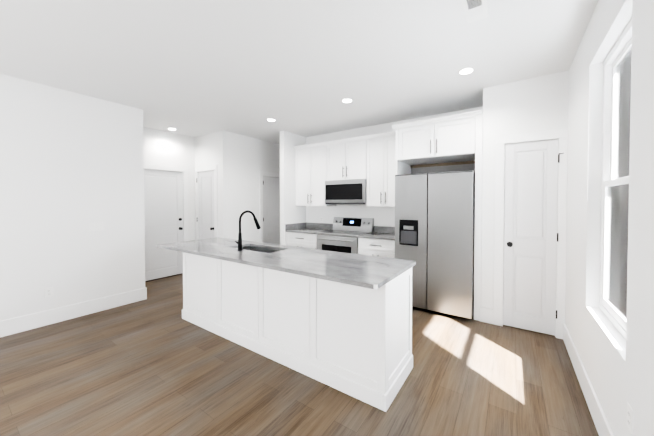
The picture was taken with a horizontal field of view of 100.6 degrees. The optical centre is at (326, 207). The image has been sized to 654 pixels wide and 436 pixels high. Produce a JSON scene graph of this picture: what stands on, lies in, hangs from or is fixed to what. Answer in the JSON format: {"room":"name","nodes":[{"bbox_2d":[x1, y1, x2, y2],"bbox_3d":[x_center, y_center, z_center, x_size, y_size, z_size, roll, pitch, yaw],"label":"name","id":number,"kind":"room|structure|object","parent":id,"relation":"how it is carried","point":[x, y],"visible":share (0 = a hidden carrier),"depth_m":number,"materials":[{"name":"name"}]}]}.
{"room":"kitchen","nodes":[
{"label":"kitchen","id":0,"kind":"room"},
{"bbox_2d":[0,74,144,320],"bbox_3d":[-4.121,-0.007,2.266,0.120,2.880,4.590,1,1,34],"label":"wall","id":1,"kind":"structure","parent":0,"point":[71,166],"depth_m":3.39,"materials":[{"name":"paint"}]},
{"bbox_2d":[44,287,52,297],"bbox_3d":[-3.362,1.027,3.282,0.008,0.115,0.075,1,1,34],"label":"outlet","id":2,"kind":"object","parent":1,"relation":"attached to","point":[48,292],"visible":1,"depth_m":3.28,"materials":[{"name":"white plastic"}]},
{"bbox_2d":[0,287,146,337],"bbox_3d":[-4.054,1.343,2.270,0.015,0.180,4.575,1,1,34],"label":"baseboard","id":3,"kind":"structure","parent":1,"relation":"attached to","point":[15,325],"depth_m":3.41,"materials":[{"name":"paint"}]},
{"bbox_2d":[143,127,194,240],"bbox_3d":[-3.245,-0.060,5.355,0.120,2.880,1.500,1,1,34],"label":"wall","id":4,"kind":"structure","parent":0,"point":[163,148],"depth_m":5.49,"materials":[{"name":"paint"}]},
{"bbox_2d":[144,169,182,280],"bbox_3d":[-3.258,0.324,5.242,0.114,2.093,0.959,1,1,34],"label":"entry door","id":5,"kind":"structure","parent":4,"relation":"in","point":[163,202],"depth_m":5.31,"materials":[{"name":"paint"}]},
{"bbox_2d":[144,164,187,281],"bbox_3d":[-3.298,0.282,5.268,0.138,2.200,1.147,1,1,34],"label":"door frame","id":6,"kind":"structure","parent":4,"relation":"attached to","point":[185,189],"depth_m":5.63,"materials":[{"name":"paint"}]},
{"bbox_2d":[194,130,228,238],"bbox_3d":[-2.393,-0.064,5.609,1.000,2.880,0.120,1,1,34],"label":"wall","id":7,"kind":"structure","parent":0,"point":[211,149],"depth_m":5.35,"materials":[{"name":"paint"}]},
{"bbox_2d":[196,171,213,239],"bbox_3d":[-2.496,0.307,5.613,0.607,2.113,0.109,1,1,34],"label":"closet door","id":8,"kind":"structure","parent":7,"relation":"in","point":[206,202],"depth_m":5.62,"materials":[{"name":"paint"}]},
{"bbox_2d":[195,165,217,239],"bbox_3d":[-2.463,0.265,5.651,0.784,2.220,0.138,1,1,34],"label":"door frame","id":9,"kind":"structure","parent":7,"relation":"attached to","point":[206,168],"depth_m":5.55,"materials":[{"name":"paint"}]},
{"bbox_2d":[228,132,279,241],"bbox_3d":[-1.198,-0.081,6.578,0.120,2.880,2.830,1,1,34],"label":"wall","id":10,"kind":"structure","parent":0,"point":[249,158],"depth_m":5.73,"materials":[{"name":"paint"}]},
{"bbox_2d":[259,171,279,242],"bbox_3d":[-1.266,0.271,6.468,0.138,2.180,0.980,1,1,34],"label":"door frame","id":11,"kind":"structure","parent":10,"relation":"attached to","point":[262,174],"depth_m":6.06,"materials":[{"name":"paint"}]},
{"bbox_2d":[263,176,279,244],"bbox_3d":[-1.228,0.314,6.435,0.109,2.073,0.803,1,1,34],"label":"hall door","id":12,"kind":"structure","parent":10,"relation":"in","point":[271,210],"depth_m":6.35,"materials":[{"name":"paint"}]},
{"bbox_2d":[280,130,305,244],"bbox_3d":[-0.271,-0.074,6.205,0.110,2.880,2.160,1,1,34],"label":"wall","id":13,"kind":"structure","parent":0,"point":[291,212],"depth_m":5.38,"materials":[{"name":"paint"}]},
{"bbox_2d":[0,0,597,143],"bbox_3d":[-1.208,-1.497,2.800,6.640,0.080,9.100,1,1,34],"label":"ceiling","id":14,"kind":"structure","parent":0,"point":[197,68],"depth_m":2.59,"materials":[{"name":"paint"}]},
{"bbox_2d":[266,118,276,121],"bbox_3d":[-0.943,-1.484,4.605,0.175,0.006,0.175,1,1,28],"label":"recessed light","id":15,"kind":"object","parent":14,"relation":"in","point":[269,119],"depth_m":4.62,"materials":[{"name":"white plastic"}]},
{"bbox_2d":[341,98,353,102],"bbox_3d":[0.278,-1.469,3.734,0.175,0.006,0.175,1,1,28],"label":"recessed light","id":16,"kind":"object","parent":14,"relation":"in","point":[346,100],"depth_m":3.72,"materials":[{"name":"white plastic"}]},
{"bbox_2d":[457,67,475,74],"bbox_3d":[1.486,-1.455,2.896,0.175,0.006,0.175,1,1,28],"label":"recessed light","id":17,"kind":"object","parent":14,"relation":"in","point":[466,70],"depth_m":2.89,"materials":[{"name":"white plastic"}]},
{"bbox_2d":[461,0,488,23],"bbox_3d":[1.061,-1.437,1.942,0.145,0.011,0.345,1,1,34],"label":"ceiling vent","id":18,"kind":"object","parent":14,"relation":"in","point":[475,10],"visible":1,"depth_m":1.97,"materials":[{"name":"white plastic"}]},
{"bbox_2d":[0,274,598,435],"bbox_3d":[-1.208,1.453,2.849,6.640,0.060,9.100,1,1,34],"label":"floor","id":19,"kind":"structure","parent":0,"point":[154,363],"depth_m":2.19,"materials":[{"name":"brown wood"}]},
{"bbox_2d":[181,241,413,411],"bbox_3d":[-0.539,0.967,2.934,2.744,0.908,0.632,1,1,34],"label":"kitchen island","id":20,"kind":"object","parent":19,"relation":"on","point":[341,321],"depth_m":2.31,"materials":[{"name":"paint"}]},
{"bbox_2d":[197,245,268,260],"bbox_3d":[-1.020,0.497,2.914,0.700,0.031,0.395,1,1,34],"label":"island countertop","id":21,"kind":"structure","parent":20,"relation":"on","point":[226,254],"depth_m":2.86,"materials":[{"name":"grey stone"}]},
{"bbox_2d":[235,210,260,250],"bbox_3d":[-0.915,0.254,3.139,0.117,0.447,0.323,1,1,34],"label":"faucet","id":22,"kind":"object","parent":21,"relation":"on","point":[239,242],"visible":1,"depth_m":3.01,"materials":[{"name":"black metal"}]},
{"bbox_2d":[237,246,280,252],"bbox_3d":[-0.815,0.619,3.215,0.724,0.219,0.354,1,1,34],"label":"sink","id":23,"kind":"object","parent":21,"relation":"in","point":[259,249],"visible":0.08,"depth_m":3.44,"materials":[{"name":"silver metal"}]},
{"bbox_2d":[286,232,317,248],"bbox_3d":[-0.320,0.926,5.388,0.746,0.908,0.628,1,1,34],"label":"base cabinet","id":24,"kind":"object","parent":19,"relation":"on","point":[305,240],"depth_m":5.11,"materials":[{"name":"paint"}]},
{"bbox_2d":[316,217,373,253],"bbox_3d":[0.315,0.790,4.907,0.838,1.195,0.687,1,1,34],"label":"range","id":25,"kind":"object","parent":19,"relation":"on","point":[342,235],"visible":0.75,"depth_m":4.85,"materials":[{"name":"silver metal"}]},
{"bbox_2d":[358,238,394,257],"bbox_3d":[0.951,0.941,4.519,0.646,0.908,0.628,1,1,34],"label":"base cabinet","id":26,"kind":"object","parent":19,"relation":"on","point":[377,247],"depth_m":4.25,"materials":[{"name":"paint"}]},
{"bbox_2d":[285,222,394,240],"bbox_3d":[0.289,0.405,4.951,2.236,0.146,0.648,1,1,34],"label":"countertop","id":27,"kind":"structure","parent":26,"relation":"on","point":[384,232],"depth_m":5.10,"materials":[{"name":"stone"}]},
{"bbox_2d":[395,170,474,318],"bbox_3d":[1.587,0.470,3.902,0.973,1.870,0.820,1,1,34],"label":"refrigerator","id":28,"kind":"object","parent":19,"relation":"on","point":[434,224],"visible":0.81,"depth_m":3.51,"materials":[{"name":"grey metal"}]},
{"bbox_2d":[474,115,482,320],"bbox_3d":[2.084,0.134,3.676,0.078,2.550,0.718,1,1,34],"label":"panel","id":29,"kind":"object","parent":19,"relation":"on","point":[478,206],"visible":0.71,"depth_m":3.38,"materials":[{"name":"paint"}]},
{"bbox_2d":[306,106,482,232],"bbox_3d":[1.250,-0.050,4.754,4.260,2.880,0.120,1,1,34],"label":"wall","id":30,"kind":"structure","parent":0,"point":[383,216],"depth_m":5.13,"materials":[{"name":"paint"}]},
{"bbox_2d":[295,145,336,205],"bbox_3d":[-0.202,-0.602,5.452,0.837,1.140,0.348,1,1,34],"label":"upper cabinet","id":31,"kind":"object","parent":30,"relation":"attached to","point":[312,165],"depth_m":5.30,"materials":[{"name":"paint"}]},
{"bbox_2d":[330,141,365,180],"bbox_3d":[0.432,-0.832,5.015,0.815,0.665,0.348,1,1,34],"label":"upper cabinet","id":32,"kind":"object","parent":30,"relation":"attached to","point":[347,160],"depth_m":4.84,"materials":[{"name":"paint"}]},
{"bbox_2d":[325,179,366,204],"bbox_3d":[0.408,-0.278,4.990,0.812,0.438,0.430,1,1,34],"label":"microwave","id":33,"kind":"object","parent":32,"relation":"attached to","point":[352,192],"visible":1,"depth_m":4.78,"materials":[{"name":"silver metal"}]},
{"bbox_2d":[366,133,409,206],"bbox_3d":[1.008,-0.587,4.625,0.696,1.140,0.348,1,1,34],"label":"upper cabinet","id":34,"kind":"object","parent":30,"relation":"attached to","point":[379,163],"depth_m":4.48,"materials":[{"name":"paint"}]},
{"bbox_2d":[394,117,475,164],"bbox_3d":[1.631,-0.922,3.987,1.038,0.450,0.688,1,1,34],"label":"upper cabinet","id":35,"kind":"object","parent":30,"relation":"attached to","point":[451,142],"depth_m":3.71,"materials":[{"name":"paint"}]},
{"bbox_2d":[481,70,568,308],"bbox_3d":[2.445,-0.027,3.428,0.790,2.880,0.720,1,1,34],"label":"wall","id":36,"kind":"structure","parent":0,"point":[536,104],"depth_m":3.19,"materials":[{"name":"paint"}]},
{"bbox_2d":[493,128,567,338],"bbox_3d":[2.322,0.285,3.137,0.657,2.265,0.128,1,1,34],"label":"door frame","id":37,"kind":"structure","parent":36,"relation":"attached to","point":[561,135],"depth_m":3.03,"materials":[{"name":"paint"}]},
{"bbox_2d":[503,139,563,335],"bbox_3d":[2.323,0.330,3.082,0.523,2.153,0.109,1,1,34],"label":"pantry door","id":38,"kind":"structure","parent":36,"relation":"in","point":[531,235],"depth_m":3.09,"materials":[{"name":"paint"}]},
{"bbox_2d":[565,0,653,435],"bbox_3d":[1.409,0.013,1.036,0.200,2.880,8.800,1,1,34],"label":"wall","id":39,"kind":"structure","parent":0,"point":[618,367],"depth_m":1.61,"materials":[{"name":"paint"}]},
{"bbox_2d":[563,323,613,435],"bbox_3d":[0.699,1.378,0.212,0.015,0.180,6.600,1,1,34],"label":"baseboard","id":40,"kind":"structure","parent":39,"relation":"attached to","point":[603,428],"depth_m":1.98,"materials":[{"name":"paint"}]},
{"bbox_2d":[599,19,631,338],"bbox_3d":[1.859,-0.157,1.664,0.080,1.860,0.910,1,1,34],"label":"window","id":41,"kind":"structure","parent":39,"relation":"in","point":[615,181],"depth_m":1.86,"materials":[{"name":"plastic"}]},
{"bbox_2d":[627,402,633,434],"bbox_3d":[1.456,1.013,1.305,0.008,0.115,0.075,1,1,34],"label":"outlet","id":42,"kind":"object","parent":39,"relation":"attached to","point":[630,418],"visible":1,"depth_m":1.29,"materials":[{"name":"white plastic"}]}
]}

